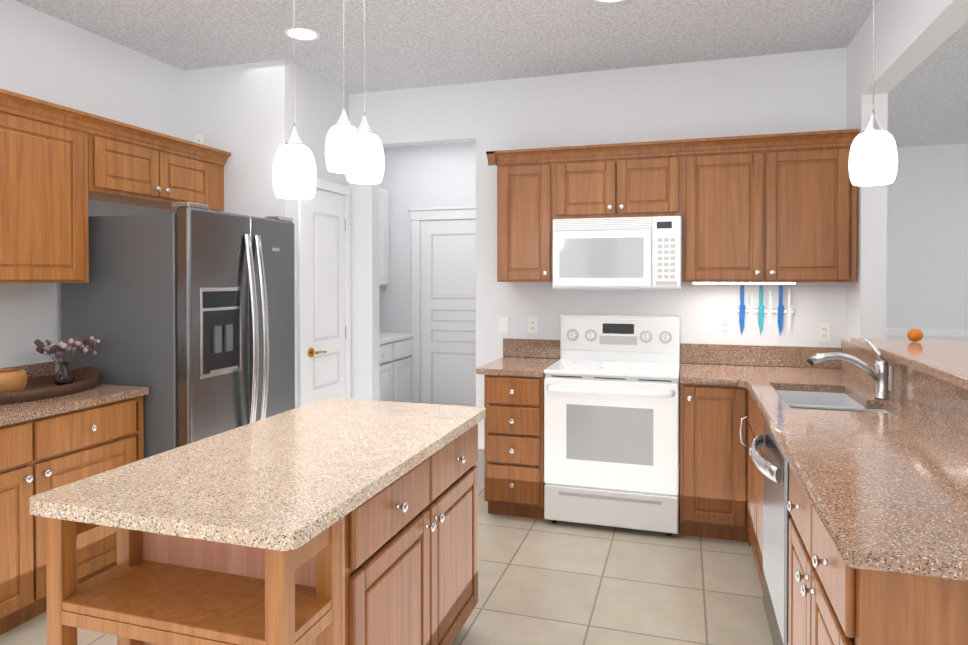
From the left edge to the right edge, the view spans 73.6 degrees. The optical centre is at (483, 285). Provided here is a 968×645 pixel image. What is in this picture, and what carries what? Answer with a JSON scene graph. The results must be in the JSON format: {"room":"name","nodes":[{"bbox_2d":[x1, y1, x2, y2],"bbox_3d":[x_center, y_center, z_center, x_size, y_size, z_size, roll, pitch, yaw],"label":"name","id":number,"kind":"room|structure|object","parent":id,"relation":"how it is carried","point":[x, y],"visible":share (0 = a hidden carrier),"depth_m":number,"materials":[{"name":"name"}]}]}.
{"room":"kitchen","nodes":[
{"label":"kitchen","id":0,"kind":"room"},
{"bbox_2d":[0,0,183,373],"bbox_3d":[-2.758,0.012,2.073,0.120,2.840,9.820,0,1,17],"label":"wall","id":1,"kind":"structure","parent":0,"point":[47,57],"depth_m":3.47,"materials":[{"name":"white paint"}]},
{"bbox_2d":[0,361,54,377],"bbox_3d":[-2.607,0.463,2.321,0.020,0.106,2.292,0,1,17],"label":"backsplash","id":2,"kind":"structure","parent":1,"relation":"attached to","point":[44,368],"depth_m":3.32,"materials":[{"name":"brown stone"}]},
{"bbox_2d":[0,88,95,282],"bbox_3d":[-2.293,-0.429,2.789,0.339,0.836,1.070,0,1,17],"label":"upper cabinet","id":3,"kind":"object","parent":1,"relation":"attached to","point":[60,165],"depth_m":3.01,"materials":[{"name":"brown wood"}]},
{"bbox_2d":[96,116,227,210],"bbox_3d":[-1.986,-0.671,3.781,0.339,0.372,1.001,0,1,17],"label":"upper cabinet","id":4,"kind":"object","parent":1,"relation":"attached to","point":[137,166],"depth_m":3.65,"materials":[{"name":"brown wood"}]},
{"bbox_2d":[183,59,348,407],"bbox_3d":[-1.508,-0.013,4.597,0.780,2.840,0.820,0,1,17],"label":"wall","id":5,"kind":"structure","parent":0,"point":[243,114],"depth_m":4.20,"materials":[{"name":"white paint"}]},
{"bbox_2d":[195,135,203,144],"bbox_3d":[-1.879,-0.935,4.266,0.070,0.116,0.008,0,1,17],"label":"electrical outlet","id":6,"kind":"object","parent":5,"relation":"attached to","point":[199,139],"visible":0.62,"depth_m":4.26,"materials":[{"name":"white plastic"}]},
{"bbox_2d":[298,177,350,406],"bbox_3d":[-1.081,0.335,4.529,0.074,2.145,0.665,0,1,17],"label":"door","id":7,"kind":"structure","parent":5,"relation":"attached to","point":[324,306],"depth_m":4.51,"materials":[{"name":"white wood"}]},
{"bbox_2d":[0,484,772,644],"bbox_3d":[1.980,1.462,1.635,9.800,0.050,11.750,0,1,17],"label":"floor","id":8,"kind":"structure","parent":0,"point":[544,582],"depth_m":3.02,"materials":[{"name":"tile"}]},
{"bbox_2d":[0,397,143,634],"bbox_3d":[-2.154,0.987,2.777,0.619,0.876,1.160,0,1,17],"label":"base cabinet","id":9,"kind":"object","parent":8,"relation":"on","point":[47,444],"depth_m":2.73,"materials":[{"name":"brown wood"}]},
{"bbox_2d":[0,385,148,428],"bbox_3d":[-2.313,0.535,2.231,0.635,0.037,2.292,0,1,17],"label":"countertop","id":10,"kind":"structure","parent":9,"relation":"on","point":[13,413],"depth_m":2.85,"materials":[{"name":"brown stone"}]},
{"bbox_2d":[0,367,99,404],"bbox_3d":[-2.121,0.465,3.022,0.403,0.087,0.668,0,1,17],"label":"rattan tray","id":11,"kind":"object","parent":10,"relation":"on","point":[45,387],"visible":0.9,"depth_m":3.06,"materials":[{"name":"brown wicker"}]},
{"bbox_2d":[0,368,26,392],"bbox_3d":[-2.214,0.444,2.957,0.210,0.108,0.210,0,1,17],"label":"bowl","id":12,"kind":"object","parent":11,"relation":"on","point":[13,379],"visible":0.83,"depth_m":2.92,"materials":[{"name":"brown wood"}]},
{"bbox_2d":[34,336,99,385],"bbox_3d":[-2.088,0.374,3.231,0.284,0.244,0.246,0,1,17],"label":"bud vase","id":13,"kind":"object","parent":11,"relation":"on","point":[64,375],"visible":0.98,"depth_m":3.20,"materials":[{"name":"clear glass"}]},
{"bbox_2d":[61,202,294,458],"bbox_3d":[-1.675,0.492,3.737,0.910,1.823,0.919,0,1,17],"label":"refrigerator","id":14,"kind":"object","parent":8,"relation":"on","point":[185,313],"visible":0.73,"depth_m":3.33,"materials":[{"name":"grey metal"}]},
{"bbox_2d":[46,414,485,644],"bbox_3d":[-0.536,0.993,2.143,0.729,0.876,1.355,0,1,17],"label":"kitchen island","id":15,"kind":"object","parent":8,"relation":"on","point":[333,521],"depth_m":1.71,"materials":[{"name":"brown wood"}]},
{"bbox_2d":[29,398,485,553],"bbox_3d":[-0.557,0.536,2.153,0.760,0.037,1.420,0,1,17],"label":"island countertop","id":16,"kind":"structure","parent":15,"relation":"on","point":[271,482],"depth_m":1.77,"materials":[{"name":"beige stone"}]},
{"bbox_2d":[380,340,399,401],"bbox_3d":[-1.264,0.958,5.659,0.619,0.876,1.034,0,1,17],"label":"base cabinet","id":17,"kind":"object","parent":8,"relation":"on","point":[397,363],"depth_m":5.93,"materials":[{"name":"white wood"}]},
{"bbox_2d":[380,332,413,343],"bbox_3d":[-1.201,0.499,5.840,0.628,0.037,1.466,0,1,17],"label":"countertop","id":18,"kind":"structure","parent":17,"relation":"on","point":[383,335],"depth_m":6.18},
{"bbox_2d":[400,336,414,402],"bbox_3d":[-1.072,0.952,6.283,0.619,0.876,0.552,0,1,17],"label":"base cabinet","id":19,"kind":"object","parent":8,"relation":"on","point":[406,345],"depth_m":6.29,"materials":[{"name":"white wood"}]},
{"bbox_2d":[476,338,559,519],"bbox_3d":[0.238,0.891,4.154,0.412,1.040,0.649,0,1,17],"label":"base cabinet","id":20,"kind":"object","parent":8,"relation":"on","point":[514,378],"visible":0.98,"depth_m":3.88,"materials":[{"name":"brown wood"}]},
{"bbox_2d":[544,314,679,535],"bbox_3d":[0.795,0.806,3.953,0.763,1.215,0.698,0,1,17],"label":"range","id":21,"kind":"object","parent":8,"relation":"on","point":[611,420],"visible":1,"depth_m":3.72,"materials":[{"name":"white metal"}]},
{"bbox_2d":[680,384,750,545],"bbox_3d":[1.618,0.977,3.729,0.930,0.876,0.649,0,1,17],"label":"base cabinet","id":22,"kind":"object","parent":8,"relation":"on","point":[713,476],"visible":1,"depth_m":3.54,"materials":[{"name":"brown wood"}]},
{"bbox_2d":[743,430,763,589],"bbox_3d":[1.576,1.113,2.994,0.600,0.620,0.813,0,1,17],"label":"base cabinet","id":23,"kind":"object","parent":8,"relation":"on","point":[755,476],"depth_m":3.05,"materials":[{"name":"brown wood"}]},
{"bbox_2d":[750,421,791,644],"bbox_3d":[1.327,0.996,2.327,0.682,0.868,0.597,0,1,17],"label":"dishwasher","id":24,"kind":"object","parent":8,"relation":"on","point":[772,464],"visible":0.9,"depth_m":2.30,"materials":[{"name":"grey metal"}]},
{"bbox_2d":[787,465,967,644],"bbox_3d":[1.156,0.999,1.632,0.600,0.876,0.825,0,1,17],"label":"base cabinet","id":25,"kind":"object","parent":8,"relation":"on","point":[835,598],"depth_m":1.35,"materials":[{"name":"brown wood"}]},
{"bbox_2d":[680,340,967,580],"bbox_3d":[1.287,0.546,2.635,0.945,0.415,2.926,0,1,17],"label":"countertop","id":26,"kind":"structure","parent":25,"relation":"on","point":[886,489],"depth_m":2.11,"materials":[{"name":"stone"}]},
{"bbox_2d":[806,338,889,398],"bbox_3d":[1.658,0.373,2.954,0.346,0.269,0.062,0,1,13],"label":"faucet","id":27,"kind":"object","parent":26,"relation":"on","point":[879,374],"visible":1,"depth_m":2.92,"materials":[{"name":"silver metal"}]},
{"bbox_2d":[888,365,892,391],"bbox_3d":[1.857,0.423,2.966,0.008,0.116,0.070,0,1,17],"label":"electrical outlet","id":28,"kind":"object","parent":26,"relation":"attached to","point":[890,379],"visible":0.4,"depth_m":2.94,"materials":[{"name":"white plastic"}]},
{"bbox_2d":[379,142,475,402],"bbox_3d":[-0.662,-0.062,5.665,2.035,2.915,1.720,0,1,17],"label":"wall","id":29,"kind":"structure","parent":0,"point":[434,175],"depth_m":6.46,"materials":[{"name":"white paint"}]},
{"bbox_2d":[379,188,389,285],"bbox_3d":[-1.201,-0.481,6.308,0.349,0.960,0.552,0,1,17],"label":"upper cabinet","id":30,"kind":"object","parent":29,"relation":"attached to","point":[384,277],"visible":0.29,"depth_m":6.39,"materials":[{"name":"white"}]},
{"bbox_2d":[408,206,475,406],"bbox_3d":[-0.253,0.310,6.276,1.050,2.160,0.074,0,1,17],"label":"door","id":31,"kind":"structure","parent":29,"relation":"attached to","point":[444,289],"depth_m":6.34,"materials":[{"name":"white wood"}]},
{"bbox_2d":[15,0,967,146],"bbox_3d":[1.980,-1.433,1.606,9.800,0.060,11.750,0,1,17],"label":"ceiling","id":32,"kind":"structure","parent":0,"point":[410,44],"depth_m":3.71,"materials":[{"name":"white paint"}]},
{"bbox_2d":[272,0,316,198],"bbox_3d":[-0.634,-0.852,2.163,0.142,1.111,0.142,0,1,17],"label":"pendant light","id":33,"kind":"object","parent":32,"relation":"hanging from","point":[294,172],"visible":1,"depth_m":2.12,"materials":[{"name":"white glass"}]},
{"bbox_2d":[284,27,319,40],"bbox_3d":[-1.028,-1.421,3.660,0.200,0.004,0.200,0,1,17],"label":"recessed light","id":34,"kind":"object","parent":32,"relation":"in","point":[301,34],"visible":0.96,"depth_m":3.66,"materials":[{"name":"white"}]},
{"bbox_2d":[325,0,356,172],"bbox_3d":[-0.537,-0.926,2.477,0.142,0.971,0.142,0,1,17],"label":"pendant light","id":35,"kind":"object","parent":32,"relation":"hanging from","point":[341,131],"visible":0.62,"depth_m":2.43,"materials":[{"name":"white glass"}]},
{"bbox_2d":[344,0,383,183],"bbox_3d":[-0.429,-0.891,2.319,0.142,1.036,0.142,0,1,17],"label":"pendant light","id":36,"kind":"object","parent":32,"relation":"hanging from","point":[364,159],"visible":1,"depth_m":2.27,"materials":[{"name":"white glass"}]},
{"bbox_2d":[595,0,624,3],"bbox_3d":[0.625,-1.415,3.150,0.200,0.004,0.200,0,1,17],"label":"recessed light","id":37,"kind":"object","parent":32,"relation":"in","point":[609,1],"visible":1,"depth_m":3.23,"materials":[{"name":"white"}]},
{"bbox_2d":[848,0,897,185],"bbox_3d":[1.302,-0.875,2.161,0.142,1.066,0.142,0,1,17],"label":"pendant light","id":38,"kind":"object","parent":32,"relation":"hanging from","point":[873,157],"visible":1,"depth_m":2.12,"materials":[{"name":"white frosted glass"},{"name":"brushed nickel"}]},
{"bbox_2d":[349,27,887,503],"bbox_3d":[0.605,-0.010,4.253,3.460,2.840,0.470,0,1,17],"label":"wall","id":39,"kind":"structure","parent":0,"point":[807,91],"depth_m":4.25,"materials":[{"name":"white paint"}]},
{"bbox_2d":[499,316,508,332],"bbox_3d":[0.140,0.273,4.513,0.070,0.116,0.009,0,1,17],"label":"light switch","id":40,"kind":"object","parent":39,"relation":"attached to","point":[503,324],"visible":1,"depth_m":4.51,"materials":[{"name":"white plastic"}]},
{"bbox_2d":[494,147,553,281],"bbox_3d":[0.308,-0.444,4.282,0.373,0.836,0.339,0,1,17],"label":"upper cabinet","id":41,"kind":"object","parent":39,"relation":"attached to","point":[525,177],"depth_m":4.12,"materials":[{"name":"brown wood"}]},
{"bbox_2d":[528,317,537,333],"bbox_3d":[0.336,0.273,4.453,0.070,0.116,0.008,0,1,17],"label":"electrical outlet","id":42,"kind":"object","parent":39,"relation":"attached to","point":[532,325],"visible":1,"depth_m":4.45,"materials":[{"name":"white plastic"}]},
{"bbox_2d":[554,139,685,218],"bbox_3d":[0.856,-0.641,4.110,0.774,0.439,0.339,0,1,17],"label":"upper cabinet","id":43,"kind":"object","parent":39,"relation":"attached to","point":[634,179],"depth_m":3.94,"materials":[{"name":"brown wood"}]},
{"bbox_2d":[553,216,681,289],"bbox_3d":[0.846,-0.196,4.081,0.766,0.435,0.408,0,1,17],"label":"microwave","id":44,"kind":"object","parent":43,"relation":"attached to","point":[631,253],"visible":1,"depth_m":3.88,"materials":[{"name":"white plastic"}]},
{"bbox_2d":[720,319,731,336],"bbox_3d":[1.526,0.267,4.086,0.070,0.116,0.008,0,1,17],"label":"electrical outlet","id":45,"kind":"object","parent":39,"relation":"attached to","point":[725,327],"visible":1,"depth_m":4.08,"materials":[{"name":"white plastic"}]},
{"bbox_2d":[737,285,794,334],"bbox_3d":[1.742,0.155,4.005,0.330,0.314,0.034,0,1,17],"label":"rail","id":46,"kind":"object","parent":39,"relation":"attached to","point":[742,310],"visible":0.98,"depth_m":4.00,"materials":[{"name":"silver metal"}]},
{"bbox_2d":[682,129,859,281],"bbox_3d":[1.667,-0.439,3.862,0.923,0.836,0.339,0,1,17],"label":"upper cabinet","id":47,"kind":"object","parent":39,"relation":"attached to","point":[781,207],"depth_m":3.69,"materials":[{"name":"brown wood"}]},
{"bbox_2d":[693,282,794,283],"bbox_3d":[1.528,-0.014,3.817,0.560,0.011,0.025,0,1,17],"label":"under-cabinet light","id":48,"kind":"object","parent":47,"relation":"attached to","point":[743,282],"visible":1,"depth_m":3.80,"materials":[{"name":"white plastic"}]},
{"bbox_2d":[818,323,830,341],"bbox_3d":[2.061,0.283,3.921,0.070,0.116,0.008,0,1,17],"label":"electrical outlet","id":49,"kind":"object","parent":39,"relation":"attached to","point":[824,332],"visible":1,"depth_m":3.92,"materials":[{"name":"white plastic"}]},
{"bbox_2d":[862,0,967,94],"bbox_3d":[0.986,-1.195,-0.178,0.125,0.380,7.750,0,1,17],"label":"header beam","id":50,"kind":"structure","parent":0,"point":[910,36],"depth_m":2.95,"materials":[{"name":"white paint"}]},
{"bbox_2d":[886,144,967,342],"bbox_3d":[5.718,-0.032,6.458,5.250,2.840,0.140,0,1,17],"label":"wall","id":51,"kind":"structure","parent":0,"point":[927,246],"depth_m":6.70,"materials":[{"name":"white paint"}]},
{"bbox_3d":[1.741,0.887,2.289,0.125,1.085,2.630,0,1,17],"label":"wall","id":52,"kind":"structure","parent":0,"visible":0},
{"bbox_2d":[850,338,967,390],"bbox_3d":[1.861,0.321,2.214,0.495,0.040,2.688,0,1,17],"label":"bar","id":53,"kind":"object","parent":52,"relation":"on","point":[945,360],"visible":1,"depth_m":2.77,"materials":[{"name":"stone"}]},
{"bbox_2d":[907,328,922,341],"bbox_3d":[2.209,0.254,3.316,0.067,0.070,0.068,0,1,17],"label":"orange","id":54,"kind":"object","parent":53,"relation":"on","point":[914,335],"visible":1,"depth_m":3.29,"materials":[{"name":"orange food"}]}
]}

